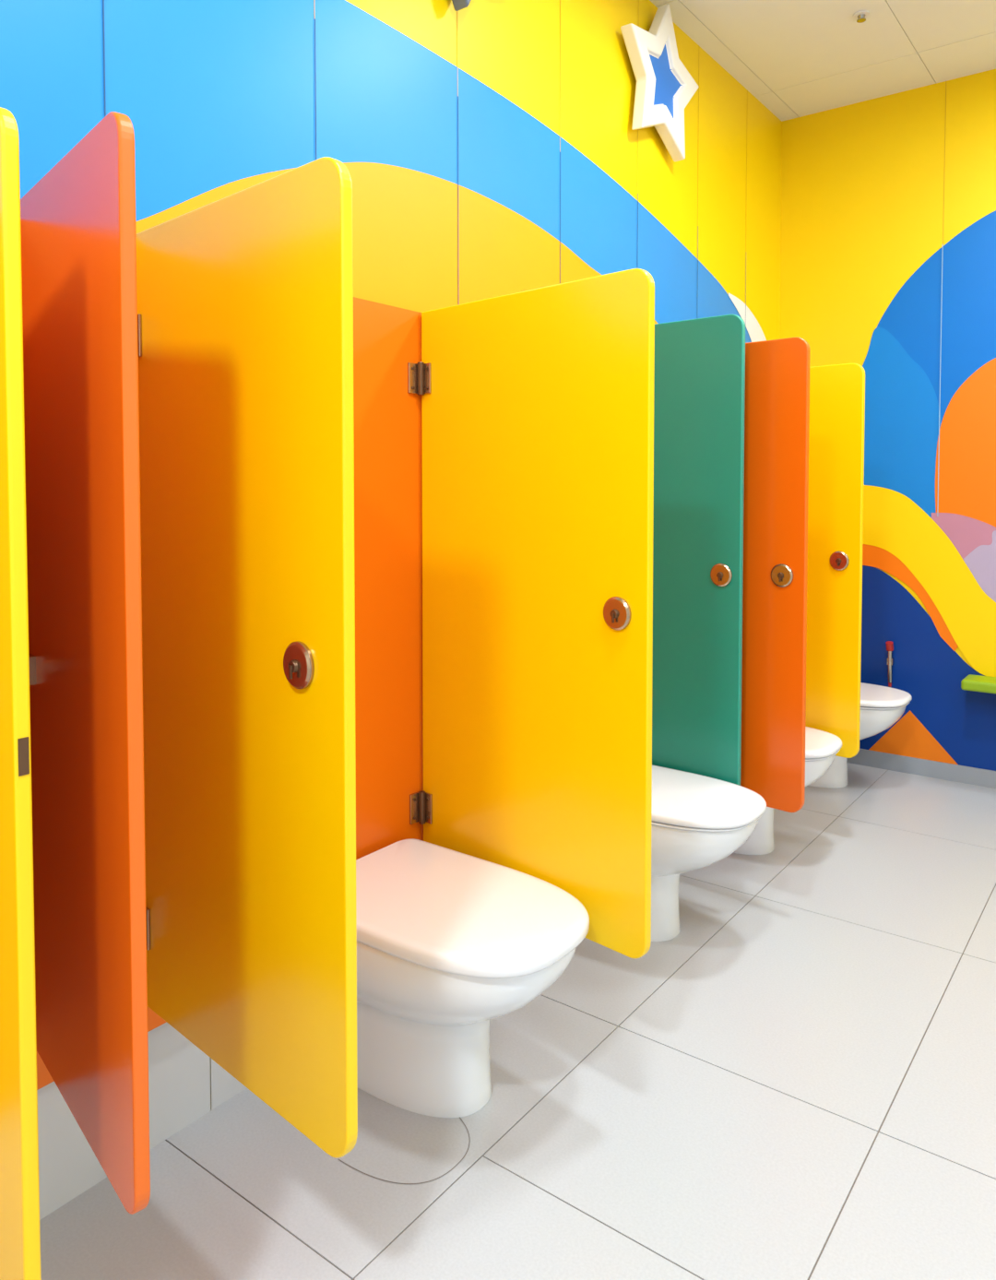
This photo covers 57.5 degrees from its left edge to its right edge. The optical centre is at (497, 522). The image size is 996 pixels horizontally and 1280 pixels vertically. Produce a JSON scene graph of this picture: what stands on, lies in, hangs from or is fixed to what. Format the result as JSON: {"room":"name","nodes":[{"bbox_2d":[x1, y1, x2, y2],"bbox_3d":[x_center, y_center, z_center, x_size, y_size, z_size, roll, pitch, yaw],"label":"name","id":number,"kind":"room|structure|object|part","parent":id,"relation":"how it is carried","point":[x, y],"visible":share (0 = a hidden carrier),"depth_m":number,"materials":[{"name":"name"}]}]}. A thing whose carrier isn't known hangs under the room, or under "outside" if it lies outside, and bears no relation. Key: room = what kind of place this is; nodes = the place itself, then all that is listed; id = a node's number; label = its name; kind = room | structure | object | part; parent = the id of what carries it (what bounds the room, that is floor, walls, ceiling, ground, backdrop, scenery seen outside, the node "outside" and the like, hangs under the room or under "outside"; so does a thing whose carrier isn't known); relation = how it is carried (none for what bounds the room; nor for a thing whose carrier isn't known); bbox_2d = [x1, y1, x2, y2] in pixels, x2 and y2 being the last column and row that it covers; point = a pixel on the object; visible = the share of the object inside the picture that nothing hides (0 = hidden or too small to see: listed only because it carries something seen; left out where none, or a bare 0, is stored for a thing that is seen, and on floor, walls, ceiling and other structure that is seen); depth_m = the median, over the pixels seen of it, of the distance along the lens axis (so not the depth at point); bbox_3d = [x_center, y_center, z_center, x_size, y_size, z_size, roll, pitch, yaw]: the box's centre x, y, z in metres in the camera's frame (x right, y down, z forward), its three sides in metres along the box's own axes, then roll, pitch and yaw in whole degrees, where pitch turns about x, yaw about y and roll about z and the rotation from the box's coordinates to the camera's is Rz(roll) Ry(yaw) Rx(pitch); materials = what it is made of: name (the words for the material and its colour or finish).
{"room":"public restroom","nodes":[
{"label":"public restroom","id":0,"kind":"room"},
{"bbox_2d":[0,0,995,770],"bbox_3d":[0.023,-0.180,1.397,1.523,3.292,6.503,2,3,37],"label":"mural","id":1,"kind":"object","parent":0,"point":[461,195],"depth_m":2.51,"materials":[{"name":"blue paint"}]},
{"bbox_2d":[885,640,894,687],"bbox_3d":[1.783,0.642,4.133,0.032,0.208,0.055,2,3,37],"label":"bidet sprayer","id":2,"kind":"object","parent":1,"relation":"attached to","point":[889,644],"visible":1,"depth_m":4.13,"materials":[{"name":"metal"}]},
{"bbox_2d":[39,762,995,1279],"bbox_3d":[0.822,1.311,0.799,3.788,0.100,6.786,2,3,37],"label":"floor","id":3,"kind":"structure","parent":0,"point":[798,1082],"depth_m":1.83,"materials":[{"name":"tile"}]},
{"bbox_2d":[338,1117,470,1184],"bbox_3d":[-0.208,1.221,1.827,0.321,0.001,0.247,2,3,37],"label":"floor line","id":4,"kind":"object","parent":3,"relation":"on","point":[459,1118],"depth_m":1.71,"materials":[{"name":"tile"}]},
{"bbox_2d":[355,838,589,1117],"bbox_3d":[-0.110,1.006,1.947,0.618,0.422,0.414,2,3,37],"label":"toilet","id":5,"kind":"object","parent":3,"relation":"on","point":[450,942],"visible":0.87,"depth_m":1.86,"materials":[{"name":"white ceramic"}]},
{"bbox_3d":[-0.117,1.025,1.953,0.601,0.385,0.403,2,3,37],"label":"bowl","id":6,"kind":"part","parent":5,"relation":"part of","materials":[{"name":"white ceramic"}]},
{"bbox_3d":[-0.102,0.813,1.934,0.598,0.036,0.414,2,3,37],"label":"lid","id":7,"kind":"part","parent":5,"relation":"part of","materials":[{"name":"white plastic"}]},
{"bbox_2d":[651,764,766,941],"bbox_3d":[0.449,0.980,2.664,0.648,0.422,0.400,2,3,37],"label":"toilet","id":8,"kind":"object","parent":3,"relation":"on","point":[698,821],"visible":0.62,"depth_m":2.48,"materials":[{"name":"white ceramic"}]},
{"bbox_3d":[0.442,0.998,2.670,0.630,0.385,0.390,2,3,37],"label":"bowl","id":9,"kind":"part","parent":8,"relation":"part of","materials":[{"name":"white ceramic"}]},
{"bbox_3d":[0.461,0.801,2.649,0.607,0.006,0.396,2,3,37],"label":"seat","id":10,"kind":"part","parent":8,"relation":"part of","materials":[{"name":"white plastic"}]},
{"bbox_3d":[0.457,0.782,2.651,0.628,0.025,0.400,2,3,37],"label":"lid","id":11,"kind":"part","parent":8,"relation":"part of","materials":[{"name":"white plastic"}]},
{"bbox_2d":[733,726,841,854],"bbox_3d":[0.904,0.957,3.282,0.630,0.422,0.400,2,3,37],"label":"toilet","id":12,"kind":"object","parent":3,"relation":"on","point":[822,747],"visible":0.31,"depth_m":3.18,"materials":[{"name":"white ceramic"}]},
{"bbox_3d":[0.915,0.778,3.267,0.589,0.006,0.396,2,3,37],"label":"seat","id":13,"kind":"part","parent":12,"relation":"part of","materials":[{"name":"white plastic"}]},
{"bbox_3d":[0.912,0.759,3.269,0.610,0.025,0.400,2,3,37],"label":"lid","id":14,"kind":"part","parent":12,"relation":"part of","materials":[{"name":"white plastic"}]},
{"bbox_2d":[808,682,912,788],"bbox_3d":[1.453,0.930,3.990,0.655,0.422,0.406,2,3,37],"label":"toilet","id":15,"kind":"object","parent":3,"relation":"on","point":[881,706],"visible":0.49,"depth_m":3.79,"materials":[{"name":"white ceramic"}]},
{"bbox_3d":[1.464,0.752,3.975,0.614,0.006,0.402,2,3,37],"label":"seat","id":16,"kind":"part","parent":15,"relation":"part of","materials":[{"name":"white plastic"}]},
{"bbox_3d":[1.461,0.732,3.977,0.635,0.025,0.406,2,3,37],"label":"lid","id":17,"kind":"part","parent":15,"relation":"part of","materials":[{"name":"white plastic"}]},
{"bbox_2d":[345,0,782,340],"bbox_3d":[-0.621,-0.313,1.888,0.100,3.064,6.686,2,3,37],"label":"wall","id":18,"kind":"structure","parent":0,"point":[512,47],"depth_m":3.22,"materials":[{"name":"yellow paint"}]},
{"bbox_2d":[37,1022,246,1220],"bbox_3d":[-0.335,1.078,2.232,0.006,0.258,5.673,2,3,37],"label":"baseboard","id":19,"kind":"structure","parent":18,"relation":"attached to","point":[184,1084],"depth_m":1.78,"materials":[{"name":"tile"}]},
{"bbox_2d":[36,296,423,1090],"bbox_3d":[-0.321,0.211,2.189,0.040,1.477,5.674,2,3,37],"label":"wall panel","id":20,"kind":"object","parent":18,"relation":"attached to","point":[387,419],"visible":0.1,"depth_m":2.22,"materials":[{"name":"orange laminate"}]},
{"bbox_2d":[0,106,41,1279],"bbox_3d":[-0.737,0.235,1.209,0.464,1.451,0.021,2,3,39],"label":"partition","id":21,"kind":"object","parent":20,"relation":"attached to","point":[19,1181],"visible":1,"depth_m":1.07,"materials":[{"name":"yellow laminate"}]},
{"bbox_2d":[17,736,29,776],"bbox_3d":[-0.556,0.274,1.065,0.002,0.044,0.012,2,3,39],"label":"strike plate","id":22,"kind":"object","parent":21,"relation":"attached to","point":[23,752],"visible":1,"depth_m":1.06,"materials":[{"name":"brown metal"}]},
{"bbox_2d":[20,111,150,1214],"bbox_3d":[-0.619,0.184,1.323,0.020,1.396,0.527,-2,3,-40],"label":"partition","id":23,"kind":"object","parent":20,"relation":"attached to","point":[78,229],"visible":0.9,"depth_m":1.23,"materials":[{"name":"orange laminate"}]},
{"bbox_2d":[28,652,35,685],"bbox_3d":[-0.766,0.235,1.446,0.048,0.044,0.040,-2,3,-40],"label":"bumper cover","id":24,"kind":"object","parent":23,"relation":"attached to","point":[32,658],"visible":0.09,"depth_m":1.44,"materials":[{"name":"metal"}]},
{"bbox_2d":[136,156,357,1158],"bbox_3d":[-0.450,0.198,1.463,0.626,1.429,0.064,2,3,43],"label":"partition","id":25,"kind":"object","parent":20,"relation":"attached to","point":[245,297],"depth_m":1.41,"materials":[{"name":"yellow laminate"}]},
{"bbox_3d":[-0.671,-0.338,1.634,0.042,0.082,0.044,2,3,43],"label":"hinge","id":26,"kind":"part","parent":25,"relation":"part of","materials":[{"name":"silver metal"}]},
{"bbox_3d":[-0.671,0.750,1.675,0.042,0.082,0.044,2,3,43],"label":"hinge","id":27,"kind":"part","parent":25,"relation":"part of","materials":[{"name":"silver metal"}]},
{"bbox_2d":[283,640,314,689],"bbox_3d":[-0.279,0.208,1.342,0.070,0.070,0.069,2,3,43],"label":"door knob","id":28,"kind":"object","parent":25,"relation":"attached to","point":[298,660],"visible":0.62,"depth_m":1.32,"materials":[{"name":"brown metal"}]},
{"bbox_2d":[407,268,654,959],"bbox_3d":[0.045,0.187,2.065,0.696,1.419,0.065,2,3,44],"label":"partition","id":29,"kind":"object","parent":20,"relation":"attached to","point":[538,414],"depth_m":2.02,"materials":[{"name":"yellow laminate"}]},
{"bbox_3d":[-0.196,-0.361,2.265,0.042,0.082,0.044,2,3,44],"label":"hinge","id":30,"kind":"part","parent":29,"relation":"part of","materials":[{"name":"silver metal"}]},
{"bbox_3d":[-0.196,0.727,2.306,0.042,0.082,0.044,2,3,44],"label":"hinge","id":31,"kind":"part","parent":29,"relation":"part of","materials":[{"name":"silver metal"}]},
{"bbox_2d":[603,596,631,630],"bbox_3d":[0.259,0.187,1.894,0.070,0.070,0.069,2,3,44],"label":"door knob","id":32,"kind":"object","parent":29,"relation":"attached to","point":[617,614],"visible":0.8,"depth_m":1.87,"materials":[{"name":"brown metal"}]},
{"bbox_2d":[651,314,745,785],"bbox_3d":[0.530,0.119,2.854,0.504,1.484,0.020,2,3,40],"label":"partition","id":33,"kind":"object","parent":20,"relation":"attached to","point":[699,383],"visible":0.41,"depth_m":2.77,"materials":[{"name":"green laminate"}]},
{"bbox_2d":[710,563,732,586],"bbox_3d":[0.680,0.155,2.736,0.070,0.070,0.069,2,3,40],"label":"door knob","id":34,"kind":"object","parent":33,"relation":"attached to","point":[720,574],"visible":0.9,"depth_m":2.71,"materials":[{"name":"brown metal"}]},
{"bbox_2d":[740,336,810,812],"bbox_3d":[0.660,0.153,2.894,0.668,1.413,0.021,2,3,43],"label":"partition","id":35,"kind":"object","parent":20,"relation":"attached to","point":[776,393],"visible":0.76,"depth_m":2.72,"materials":[{"name":"orange laminate"}]},
{"bbox_2d":[770,563,793,587],"bbox_3d":[0.858,0.156,2.720,0.070,0.070,0.069,2,3,43],"label":"door knob","id":36,"kind":"object","parent":35,"relation":"attached to","point":[781,574],"visible":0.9,"depth_m":2.70,"materials":[{"name":"brown metal"}]},
{"bbox_2d":[805,363,865,758],"bbox_3d":[1.049,0.133,3.432,0.641,1.413,0.020,2,3,42],"label":"partition","id":37,"kind":"object","parent":20,"relation":"attached to","point":[836,391],"visible":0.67,"depth_m":3.27,"materials":[{"name":"yellow laminate"}]},
{"bbox_2d":[829,550,849,570],"bbox_3d":[1.237,0.135,3.273,0.070,0.070,0.069,2,3,42],"label":"door knob","id":38,"kind":"object","parent":37,"relation":"attached to","point":[839,561],"visible":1,"depth_m":3.25,"materials":[{"name":"brown metal"}]},
{"bbox_2d":[451,0,471,11],"bbox_3d":[-0.102,-1.547,2.387,0.068,0.391,0.411,2,3,37],"label":"wall decoration","id":39,"kind":"object","parent":18,"relation":"attached to","point":[458,5],"visible":1,"depth_m":2.38,"materials":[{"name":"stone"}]},
{"bbox_2d":[620,3,698,161],"bbox_3d":[0.588,-1.617,3.300,0.070,0.515,0.533,2,3,37],"label":"wall decoration","id":40,"kind":"object","parent":18,"relation":"attached to","point":[664,87],"visible":1,"depth_m":3.26,"materials":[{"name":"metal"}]},
{"bbox_2d":[649,0,995,121],"bbox_3d":[0.822,-1.851,0.680,3.788,0.100,6.786,2,3,37],"label":"ceiling","id":41,"kind":"structure","parent":0,"point":[798,58],"depth_m":3.63,"materials":[{"name":"tile"}]},
{"bbox_2d":[853,10,869,23],"bbox_3d":[1.359,-1.891,3.397,0.060,0.023,0.060,2,3,37],"label":"sprinkler","id":42,"kind":"object","parent":41,"relation":"attached to","point":[860,16],"depth_m":3.39,"materials":[{"name":"white metal"}]},
{"bbox_2d":[779,69,995,670],"bbox_3d":[2.834,-0.370,3.408,3.788,3.064,0.100,2,3,37],"label":"wall","id":43,"kind":"structure","parent":0,"point":[861,210],"depth_m":4.16,"materials":[{"name":"yellow paint"}]},
{"bbox_2d":[847,748,995,788],"bbox_3d":[2.800,1.125,3.419,3.588,0.075,0.012,2,3,37],"label":"baseboard","id":44,"kind":"structure","parent":43,"relation":"attached to","point":[956,773],"depth_m":4.07,"materials":[{"name":"grey tile"}]},
{"bbox_2d":[960,674,995,693],"bbox_3d":[2.303,0.744,3.679,0.750,0.150,0.160,2,3,37],"label":"shelf","id":45,"kind":"object","parent":43,"relation":"attached to","point":[980,683],"visible":1,"depth_m":3.81,"materials":[{"name":"plastic"}]}
]}

